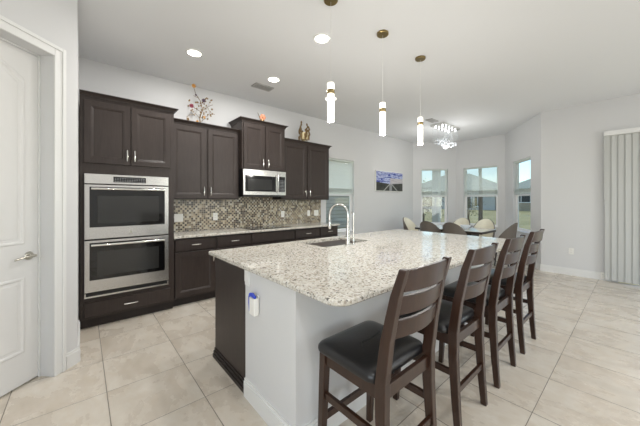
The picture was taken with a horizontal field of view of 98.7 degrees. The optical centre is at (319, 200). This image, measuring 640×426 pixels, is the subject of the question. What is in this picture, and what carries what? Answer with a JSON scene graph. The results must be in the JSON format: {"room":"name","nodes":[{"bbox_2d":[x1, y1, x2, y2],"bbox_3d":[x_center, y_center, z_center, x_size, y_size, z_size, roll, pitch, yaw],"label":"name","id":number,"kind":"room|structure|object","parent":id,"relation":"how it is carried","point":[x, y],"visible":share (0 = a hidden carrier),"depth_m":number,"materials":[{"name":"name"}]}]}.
{"room":"kitchen","nodes":[
{"label":"kitchen","id":0,"kind":"room"},
{"bbox_2d":[0,0,76,376],"bbox_3d":[-2.223,-0.185,0.725,0.120,3.090,3.210,0,0,4],"label":"wall","id":1,"kind":"structure","parent":0,"point":[55,21],"depth_m":2.13,"materials":[{"name":"white paint"}]},
{"bbox_2d":[0,37,40,396],"bbox_3d":[-2.195,0.118,1.737,0.095,2.483,0.798,0,0,4],"label":"door","id":2,"kind":"structure","parent":1,"relation":"in","point":[20,70],"depth_m":2.01,"materials":[{"name":"white wood"}]},
{"bbox_2d":[0,15,65,376],"bbox_3d":[-2.080,0.077,1.728,0.020,2.566,0.964,0,0,4],"label":"trim","id":3,"kind":"structure","parent":1,"relation":"attached to","point":[7,25],"depth_m":2.15,"materials":[{"name":"white paint"}]},
{"bbox_2d":[66,347,79,369],"bbox_3d":[-2.043,1.298,2.275,0.014,0.125,0.116,0,0,4],"label":"baseboard","id":4,"kind":"structure","parent":1,"relation":"attached to","point":[72,357],"depth_m":2.27,"materials":[{"name":"white wood"}]},
{"bbox_2d":[77,0,78,346],"bbox_3d":[-2.513,-0.185,2.768,0.120,3.090,1.285,0,0,-41],"label":"wall","id":5,"kind":"structure","parent":0,"point":[77,0],"depth_m":2.33,"materials":[{"name":"white paint"}]},
{"bbox_2d":[78,320,79,346],"bbox_3d":[-2.272,1.298,2.593,0.014,0.125,0.705,0,0,-41],"label":"baseboard","id":6,"kind":"structure","parent":5,"relation":"attached to","point":[78,320],"depth_m":2.58,"materials":[{"name":"white wood"}]},
{"bbox_2d":[79,57,412,235],"bbox_3d":[-0.102,-0.185,5.782,7.470,3.090,0.120,0,0,-41],"label":"wall","id":7,"kind":"structure","parent":0,"point":[374,211],"depth_m":5.78,"materials":[{"name":"white paint"}]},
{"bbox_2d":[174,118,239,198],"bbox_3d":[-1.717,-0.567,4.066,0.978,1.083,0.358,0,0,-41],"label":"upper cabinet","id":8,"kind":"object","parent":7,"relation":"attached to","point":[206,156],"visible":0.97,"depth_m":3.94,"materials":[{"name":"brown wood"}]},
{"bbox_2d":[186,84,214,121],"bbox_3d":[-1.762,-1.403,4.055,0.403,0.586,0.100,0,0,-41],"label":"decorative branches","id":9,"kind":"object","parent":8,"relation":"on","point":[193,85],"visible":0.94,"depth_m":4.05,"materials":[{"name":"brown plant"}]},
{"bbox_2d":[174,197,320,231],"bbox_3d":[-1.093,0.188,4.836,2.927,0.513,0.013,0,0,-41],"label":"backsplash","id":10,"kind":"structure","parent":7,"relation":"attached to","point":[243,211],"depth_m":4.64,"materials":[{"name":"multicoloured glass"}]},
{"bbox_2d":[174,214,182,221],"bbox_3d":[-2.051,0.245,3.992,0.118,0.116,0.010,0,0,-41],"label":"light switch","id":11,"kind":"object","parent":10,"relation":"attached to","point":[177,217],"visible":1,"depth_m":3.99,"materials":[{"name":"white plastic"}]},
{"bbox_2d":[213,213,217,219],"bbox_3d":[-1.650,0.245,4.339,0.072,0.116,0.008,0,0,-41],"label":"power outlet","id":12,"kind":"object","parent":10,"relation":"attached to","point":[215,215],"visible":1,"depth_m":4.34,"materials":[{"name":"white plastic"}]},
{"bbox_2d":[228,116,287,171],"bbox_3d":[-1.015,-0.891,4.601,0.870,0.783,0.468,0,0,-41],"label":"upper cabinet","id":13,"kind":"object","parent":7,"relation":"attached to","point":[261,143],"visible":0.99,"depth_m":4.40,"materials":[{"name":"brown wood"}]},
{"bbox_2d":[258,114,265,120],"bbox_3d":[-0.941,-1.348,4.440,0.136,0.129,0.078,0,0,-16],"label":"floral ornament","id":14,"kind":"object","parent":13,"relation":"on","point":[262,117],"visible":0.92,"depth_m":4.42,"materials":[{"name":"orange plant"}]},
{"bbox_2d":[239,169,285,196],"bbox_3d":[-1.004,-0.283,4.588,0.772,0.426,0.498,0,0,-41],"label":"microwave","id":15,"kind":"object","parent":13,"relation":"attached to","point":[252,183],"visible":0.99,"depth_m":4.39,"materials":[{"name":"silver metal"}]},
{"bbox_2d":[272,138,331,199],"bbox_3d":[-0.309,-0.567,5.284,1.176,1.083,0.358,0,0,-41],"label":"upper cabinet","id":16,"kind":"object","parent":7,"relation":"attached to","point":[306,163],"visible":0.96,"depth_m":5.15,"materials":[{"name":"brown wood"}]},
{"bbox_2d":[298,121,309,140],"bbox_3d":[-0.297,-1.303,5.190,0.236,0.387,0.179,0,0,-41],"label":"figurine","id":17,"kind":"object","parent":16,"relation":"on","point":[304,136],"visible":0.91,"depth_m":5.15,"materials":[{"name":"gold metal"}]},
{"bbox_2d":[329,160,354,231],"bbox_3d":[0.439,-0.120,6.226,0.890,1.640,0.145,0,0,-41],"label":"window","id":18,"kind":"structure","parent":7,"relation":"in","point":[349,195],"depth_m":6.51,"materials":[{"name":"white plastic"}]},
{"bbox_2d":[329,158,352,193],"bbox_3d":[0.444,-0.551,6.221,0.874,0.772,0.040,0,0,-41],"label":"window blind","id":19,"kind":"object","parent":18,"relation":"attached to","point":[339,178],"visible":0.68,"depth_m":6.24,"materials":[{"name":"white fabric"}]},
{"bbox_2d":[375,170,402,191],"bbox_3d":[1.865,-0.520,7.375,1.210,0.530,0.040,0,0,-41],"label":"landscape picture","id":20,"kind":"object","parent":7,"relation":"attached to","point":[384,180],"visible":1,"depth_m":7.31,"materials":[{"name":"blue paper"}]},
{"bbox_2d":[0,253,639,425],"bbox_3d":[1.981,1.420,2.295,10.600,0.120,7.880,0,0,-41],"label":"floor","id":21,"kind":"structure","parent":0,"point":[581,367],"depth_m":2.12,"materials":[{"name":"tile"}]},
{"bbox_2d":[79,89,178,328],"bbox_3d":[-2.321,0.104,3.366,0.937,2.512,0.628,0,0,-41],"label":"tall cabinet","id":22,"kind":"object","parent":21,"relation":"on","point":[118,135],"visible":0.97,"depth_m":3.10,"materials":[{"name":"brown wood"}]},
{"bbox_2d":[84,173,168,298],"bbox_3d":[-2.315,0.368,3.302,0.786,1.317,0.636,0,0,-41],"label":"double wall oven","id":23,"kind":"object","parent":22,"relation":"in","point":[126,217],"visible":1,"depth_m":3.08,"materials":[{"name":"silver metal"}]},
{"bbox_2d":[173,236,215,306],"bbox_3d":[-1.809,0.919,3.835,0.537,0.882,0.588,0,0,-41],"label":"base cabinet","id":24,"kind":"object","parent":21,"relation":"on","point":[194,268],"visible":0.7,"depth_m":3.64,"materials":[{"name":"brown wood"}]},
{"bbox_2d":[174,222,339,238],"bbox_3d":[-0.906,0.461,4.619,2.927,0.032,0.583,0,0,-41],"label":"countertop","id":25,"kind":"structure","parent":24,"relation":"on","point":[227,231],"depth_m":4.15,"materials":[{"name":"stone"}]},
{"bbox_2d":[239,225,289,229],"bbox_3d":[-0.913,0.441,4.618,0.740,0.007,0.460,0,0,-41],"label":"cooktop","id":26,"kind":"object","parent":25,"relation":"in","point":[269,226],"visible":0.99,"depth_m":4.54,"materials":[{"name":"black glass"}]},
{"bbox_2d":[214,233,250,296],"bbox_3d":[-1.404,0.919,4.185,0.528,0.882,0.588,0,0,-41],"label":"base cabinet","id":27,"kind":"object","parent":21,"relation":"on","point":[230,241],"visible":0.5,"depth_m":3.98,"materials":[{"name":"brown wood"}]},
{"bbox_2d":[251,229,293,245],"bbox_3d":[-0.898,0.919,4.622,0.806,0.882,0.588,0,0,-41],"label":"base cabinet","id":28,"kind":"object","parent":21,"relation":"on","point":[268,237],"visible":0.06,"depth_m":4.41,"materials":[{"name":"brown wood"}]},
{"bbox_2d":[294,227,318,240],"bbox_3d":[-0.380,0.919,5.071,0.561,0.882,0.588,0,0,-41],"label":"drawer","id":29,"kind":"object","parent":21,"relation":"on","point":[305,233],"visible":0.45,"depth_m":4.86,"materials":[{"name":"brown wood"}]},
{"bbox_2d":[319,226,337,237],"bbox_3d":[0.013,0.919,5.410,0.473,0.882,0.588,0,0,-41],"label":"base cabinet","id":30,"kind":"object","parent":21,"relation":"on","point":[324,232],"visible":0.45,"depth_m":5.19,"materials":[{"name":"brown wood"}]},
{"bbox_2d":[213,240,483,425],"bbox_3d":[0.552,0.918,2.882,2.902,0.883,1.265,0,0,-41],"label":"kitchen island","id":31,"kind":"object","parent":21,"relation":"on","point":[272,356],"visible":0.37,"depth_m":1.70,"materials":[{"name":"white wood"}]},
{"bbox_2d":[248,293,258,316],"bbox_3d":[-0.438,0.665,1.789,0.036,0.140,0.099,0,0,-41],"label":"air freshener","id":32,"kind":"object","parent":31,"relation":"attached to","point":[253,302],"visible":1,"depth_m":1.76,"materials":[{"name":"white plastic"}]},
{"bbox_2d":[209,229,505,306],"bbox_3d":[0.661,0.461,2.786,2.955,0.031,1.650,0,0,-41],"label":"island countertop","id":33,"kind":"structure","parent":31,"relation":"on","point":[339,275],"depth_m":2.09,"materials":[{"name":"stone"}]},
{"bbox_2d":[328,203,350,244],"bbox_3d":[0.191,0.234,2.844,0.131,0.422,0.263,0,0,-41],"label":"kitchen faucet","id":34,"kind":"object","parent":33,"relation":"on","point":[347,237],"visible":1,"depth_m":2.78,"materials":[{"name":"silver metal"}]},
{"bbox_2d":[351,212,354,244],"bbox_3d":[0.339,0.279,2.811,0.036,0.330,0.044,0,0,-41],"label":"soap dispenser","id":35,"kind":"object","parent":33,"relation":"on","point":[353,241],"visible":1,"depth_m":2.80,"materials":[{"name":"silver metal"}]},
{"bbox_2d":[318,256,451,425],"bbox_3d":[0.319,0.814,1.389,0.448,1.092,0.547,0,0,-41],"label":"bar stool","id":36,"kind":"object","parent":21,"relation":"on","point":[367,354],"visible":1,"depth_m":1.29,"materials":[{"name":"brown wood"}]},
{"bbox_2d":[403,217,418,230],"bbox_3d":[2.341,0.891,6.970,0.469,0.942,0.476,0,0,-41],"label":"dining chair","id":37,"kind":"object","parent":21,"relation":"on","point":[408,224],"visible":0.31,"depth_m":7.15,"materials":[{"name":"brown fabric"}]},
{"bbox_2d":[420,221,441,232],"bbox_3d":[2.401,0.891,5.937,0.476,0.942,0.469,0,0,-41],"label":"dining chair","id":38,"kind":"object","parent":21,"relation":"on","point":[427,226],"visible":0.2,"depth_m":5.75,"materials":[{"name":"brown fabric"}]},
{"bbox_2d":[393,242,498,425],"bbox_3d":[0.837,0.814,1.837,0.448,1.092,0.547,0,0,-41],"label":"bar stool","id":39,"kind":"object","parent":21,"relation":"on","point":[452,315],"visible":0.66,"depth_m":1.64,"materials":[{"name":"brown wood"}]},
{"bbox_2d":[443,222,466,234],"bbox_3d":[2.728,0.891,5.558,0.476,0.942,0.469,0,0,-41],"label":"dining chair","id":40,"kind":"object","parent":21,"relation":"on","point":[451,228],"visible":0.2,"depth_m":5.37,"materials":[{"name":"brown"}]},
{"bbox_2d":[415,225,495,235],"bbox_3d":[3.021,0.984,6.215,0.840,0.752,1.450,0,0,-41],"label":"dining table","id":41,"kind":"object","parent":21,"relation":"on","point":[471,231],"visible":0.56,"depth_m":5.79,"materials":[{"name":"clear glass"}]},
{"bbox_2d":[460,225,470,228],"bbox_3d":[3.163,0.565,5.974,0.220,0.085,0.220,0,0,-41],"label":"glass bowl","id":42,"kind":"object","parent":41,"relation":"on","point":[462,226],"visible":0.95,"depth_m":5.90,"materials":[{"name":"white glass"}]},
{"bbox_2d":[453,218,469,226],"bbox_3d":[3.425,0.891,6.743,0.476,0.942,0.469,0,0,-41],"label":"dining chair","id":43,"kind":"object","parent":21,"relation":"on","point":[461,221],"visible":0.1,"depth_m":6.89,"materials":[{"name":"brown fabric"}]},
{"bbox_2d":[438,234,525,388],"bbox_3d":[1.337,0.814,2.269,0.448,1.092,0.547,0,0,-41],"label":"bar stool","id":44,"kind":"object","parent":21,"relation":"on","point":[495,293],"visible":0.61,"depth_m":2.06,"materials":[{"name":"brown wood"}]},
{"bbox_2d":[473,219,494,259],"bbox_3d":[3.765,0.891,6.349,0.476,0.942,0.469,0,0,-41],"label":"dining chair","id":45,"kind":"object","parent":21,"relation":"on","point":[484,223],"visible":0.23,"depth_m":6.47,"materials":[{"name":"brown fabric"}]},
{"bbox_2d":[494,223,517,266],"bbox_3d":[3.660,0.891,5.491,0.469,0.942,0.476,0,0,-41],"label":"dining chair","id":46,"kind":"object","parent":21,"relation":"on","point":[510,232],"visible":0.24,"depth_m":5.28,"materials":[{"name":"brown fabric"}]},
{"bbox_2d":[470,229,544,354],"bbox_3d":[1.851,0.814,2.713,0.448,1.092,0.547,0,0,-41],"label":"bar stool","id":47,"kind":"object","parent":21,"relation":"on","point":[523,282],"visible":0.65,"depth_m":2.48,"materials":[{"name":"brown wood"}]},
{"bbox_2d":[78,0,639,142],"bbox_3d":[1.981,-1.780,2.295,10.840,0.100,8.120,0,0,-41],"label":"ceiling","id":48,"kind":"structure","parent":0,"point":[490,67],"depth_m":3.20,"materials":[{"name":"white paint"}]},
{"bbox_2d":[185,48,202,56],"bbox_3d":[-1.469,-1.726,3.212,0.190,0.008,0.190,0,0,-41],"label":"recessed light","id":49,"kind":"object","parent":48,"relation":"in","point":[191,52],"visible":1,"depth_m":3.19,"materials":[{"name":"white"}]},
{"bbox_2d":[251,82,273,91],"bbox_3d":[-0.868,-1.724,4.168,0.300,0.012,0.160,0,0,-41],"label":"ceiling vent","id":50,"kind":"object","parent":48,"relation":"in","point":[256,85],"visible":1,"depth_m":4.16,"materials":[{"name":"grey metal"}]},
{"bbox_2d":[267,76,279,82],"bbox_3d":[-0.659,-1.726,3.912,0.190,0.008,0.190,0,0,-41],"label":"recessed light","id":51,"kind":"object","parent":48,"relation":"in","point":[273,79],"visible":1,"depth_m":3.90,"materials":[{"name":"white"}]},
{"bbox_2d":[313,33,330,43],"bbox_3d":[0.021,-1.726,2.926,0.190,0.008,0.190,0,0,-41],"label":"recessed light","id":52,"kind":"object","parent":48,"relation":"in","point":[321,38],"visible":1,"depth_m":2.92,"materials":[{"name":"white"}]},
{"bbox_2d":[324,0,337,121],"bbox_3d":[0.093,-1.205,2.354,0.120,1.050,0.120,0,0,-41],"label":"pendant light","id":53,"kind":"object","parent":48,"relation":"hanging from","point":[330,98],"visible":1,"depth_m":2.33,"materials":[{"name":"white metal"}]},
{"bbox_2d":[377,30,388,135],"bbox_3d":[0.645,-1.205,2.832,0.120,1.050,0.120,0,0,-41],"label":"pendant light","id":54,"kind":"object","parent":48,"relation":"hanging from","point":[382,33],"visible":1,"depth_m":2.81,"materials":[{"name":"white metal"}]},
{"bbox_2d":[415,55,425,144],"bbox_3d":[1.212,-1.205,3.322,0.120,1.050,0.120,0,0,-41],"label":"pendant light","id":55,"kind":"object","parent":48,"relation":"hanging from","point":[420,58],"visible":1,"depth_m":3.30,"materials":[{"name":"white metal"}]},
{"bbox_2d":[426,118,438,122],"bbox_3d":[2.406,-1.724,5.901,0.300,0.012,0.150,0,0,-41],"label":"ceiling vent","id":56,"kind":"object","parent":48,"relation":"in","point":[431,120],"visible":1,"depth_m":5.87,"materials":[{"name":"grey metal"}]},
{"bbox_2d":[430,122,459,148],"bbox_3d":[2.916,-1.485,6.382,0.820,0.488,0.320,0,0,-41],"label":"crystal chandelier","id":57,"kind":"object","parent":48,"relation":"hanging from","point":[443,126],"visible":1,"depth_m":6.30,"materials":[{"name":"clear glass"}]},
{"bbox_2d":[413,142,455,230],"bbox_3d":[3.384,-0.185,8.184,1.238,3.090,0.120,0,0,5],"label":"wall","id":58,"kind":"structure","parent":0,"point":[431,155],"depth_m":8.13,"materials":[{"name":"white paint"}]},
{"bbox_2d":[421,172,446,224],"bbox_3d":[3.385,-0.120,8.166,0.772,1.640,0.145,0,0,5],"label":"window","id":59,"kind":"structure","parent":58,"relation":"in","point":[422,196],"depth_m":8.19,"materials":[{"name":"white plastic"}]},
{"bbox_2d":[421,169,447,194],"bbox_3d":[3.384,-0.551,8.159,0.756,0.772,0.040,0,0,5],"label":"window blind","id":60,"kind":"object","parent":59,"relation":"attached to","point":[425,171],"visible":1,"depth_m":8.16,"materials":[{"name":"white"}]},
{"bbox_2d":[456,134,504,237],"bbox_3d":[4.444,-0.185,7.641,0.120,3.090,1.235,0,0,-41],"label":"wall","id":61,"kind":"structure","parent":0,"point":[487,151],"depth_m":7.54,"materials":[{"name":"white paint"}]},
{"bbox_2d":[465,167,497,227],"bbox_3d":[4.445,-0.120,7.613,0.145,1.640,0.868,0,0,-41],"label":"window","id":62,"kind":"structure","parent":61,"relation":"in","point":[466,196],"depth_m":7.62,"materials":[{"name":"white plastic"}]},
{"bbox_2d":[464,166,497,194],"bbox_3d":[4.440,-0.551,7.609,0.040,0.772,0.852,0,0,-41],"label":"window blind","id":63,"kind":"object","parent":62,"relation":"attached to","point":[488,167],"visible":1,"depth_m":7.59,"materials":[{"name":"white fabric"}]},
{"bbox_2d":[505,113,540,263],"bbox_3d":[4.618,-0.185,6.238,0.120,3.090,1.828,0,0,15],"label":"wall","id":64,"kind":"structure","parent":0,"point":[524,141],"depth_m":6.01,"materials":[{"name":"white paint"}]},
{"bbox_2d":[516,159,530,233],"bbox_3d":[4.593,-0.120,6.213,0.145,1.640,0.910,0,0,15],"label":"window","id":65,"kind":"structure","parent":64,"relation":"in","point":[522,230],"depth_m":6.59,"materials":[{"name":"white plastic"}]},
{"bbox_2d":[514,157,530,193],"bbox_3d":[4.586,-0.551,6.215,0.040,0.772,0.894,0,0,15],"label":"window blind","id":66,"kind":"object","parent":65,"relation":"attached to","point":[528,158],"visible":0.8,"depth_m":6.13,"materials":[{"name":"white"}]},
{"bbox_2d":[508,253,540,270],"bbox_3d":[4.553,1.298,6.256,0.014,0.125,1.828,0,0,15],"label":"baseboard","id":67,"kind":"structure","parent":64,"relation":"attached to","point":[537,266],"depth_m":5.48,"materials":[{"name":"white wood"}]},
{"bbox_2d":[541,93,639,281],"bbox_3d":[5.913,-0.185,3.619,0.120,3.090,4.740,0,0,-41],"label":"wall","id":68,"kind":"structure","parent":0,"point":[572,138],"depth_m":4.98,"materials":[{"name":"white paint"}]},
{"bbox_2d":[569,248,573,254],"bbox_3d":[4.601,0.920,5.037,0.008,0.116,0.072,0,0,-41],"label":"power outlet","id":69,"kind":"object","parent":68,"relation":"attached to","point":[571,250],"visible":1,"depth_m":5.03,"materials":[{"name":"white plastic"}]},
{"bbox_2d":[541,264,610,280],"bbox_3d":[4.619,1.298,5.013,0.014,0.125,0.940,0,0,-41],"label":"baseboard","id":70,"kind":"structure","parent":68,"relation":"attached to","point":[554,269],"depth_m":5.02,"materials":[{"name":"white"}]},
{"bbox_2d":[604,127,639,284],"bbox_3d":[5.837,0.080,3.512,0.125,2.500,3.076,0,0,-41],"label":"vertical blind","id":71,"kind":"object","parent":68,"relation":"attached to","point":[622,146],"visible":1,"depth_m":4.51,"materials":[{"name":"white"}]},
{"label":"outside","id":72,"kind":"structure","parent":0,"visible":0},
{"bbox_2d":[338,209,639,285],"bbox_3d":[24.226,1.580,40.781,150.000,0.160,150.000,0,0,-41],"label":"ground","id":73,"kind":"structure","parent":72,"point":[524,216],"depth_m":25.00,"materials":[{"name":"green plant"}]},
{"bbox_2d":[326,160,348,227],"bbox_3d":[-2.953,-1.820,17.938,16.200,6.640,10.200,0,0,-41],"label":"house","id":74,"kind":"structure","parent":73,"relation":"on","point":[338,213],"depth_m":15.44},
{"bbox_2d":[422,186,443,220],"bbox_3d":[5.917,0.055,15.478,3.045,2.900,3.182,0,0,-41],"label":"tree","id":75,"kind":"object","parent":73,"relation":"on","point":[429,204],"visible":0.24,"depth_m":15.37,"materials":[{"name":"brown plant"}]},
{"bbox_2d":[432,172,440,221],"bbox_3d":[4.834,-0.020,11.418,0.250,3.040,0.250,0,0,-41],"label":"porch column","id":76,"kind":"structure","parent":73,"relation":"on","point":[436,201],"depth_m":11.33,"materials":[{"name":"grey paint"}]},
{"bbox_2d":[422,174,496,209],"bbox_3d":[26.986,-1.870,54.406,13.200,6.740,18.200,0,0,-41],"label":"house","id":77,"kind":"structure","parent":73,"relation":"on","point":[491,205],"depth_m":46.24,"materials":[{"name":"grey paint"}]},
{"bbox_2d":[467,198,487,220],"bbox_3d":[7.191,0.564,13.213,1.449,1.882,1.308,0,0,-10],"label":"tree","id":78,"kind":"object","parent":73,"relation":"on","point":[468,202],"visible":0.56,"depth_m":13.09,"materials":[{"name":"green plant"}]},
{"bbox_2d":[478,170,482,220],"bbox_3d":[9.993,-3.046,17.419,6.047,9.098,5.769,0,0,-41],"label":"tree","id":79,"kind":"object","parent":73,"relation":"on","point":[480,211],"visible":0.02,"depth_m":17.28,"materials":[{"name":"brown plant"}]},
{"bbox_2d":[519,179,530,210],"bbox_3d":[38.630,-1.870,40.942,13.200,6.740,16.600,0,0,-41],"label":"house","id":80,"kind":"structure","parent":73,"relation":"on","point":[524,201],"depth_m":41.10,"materials":[{"name":"beige paint"}]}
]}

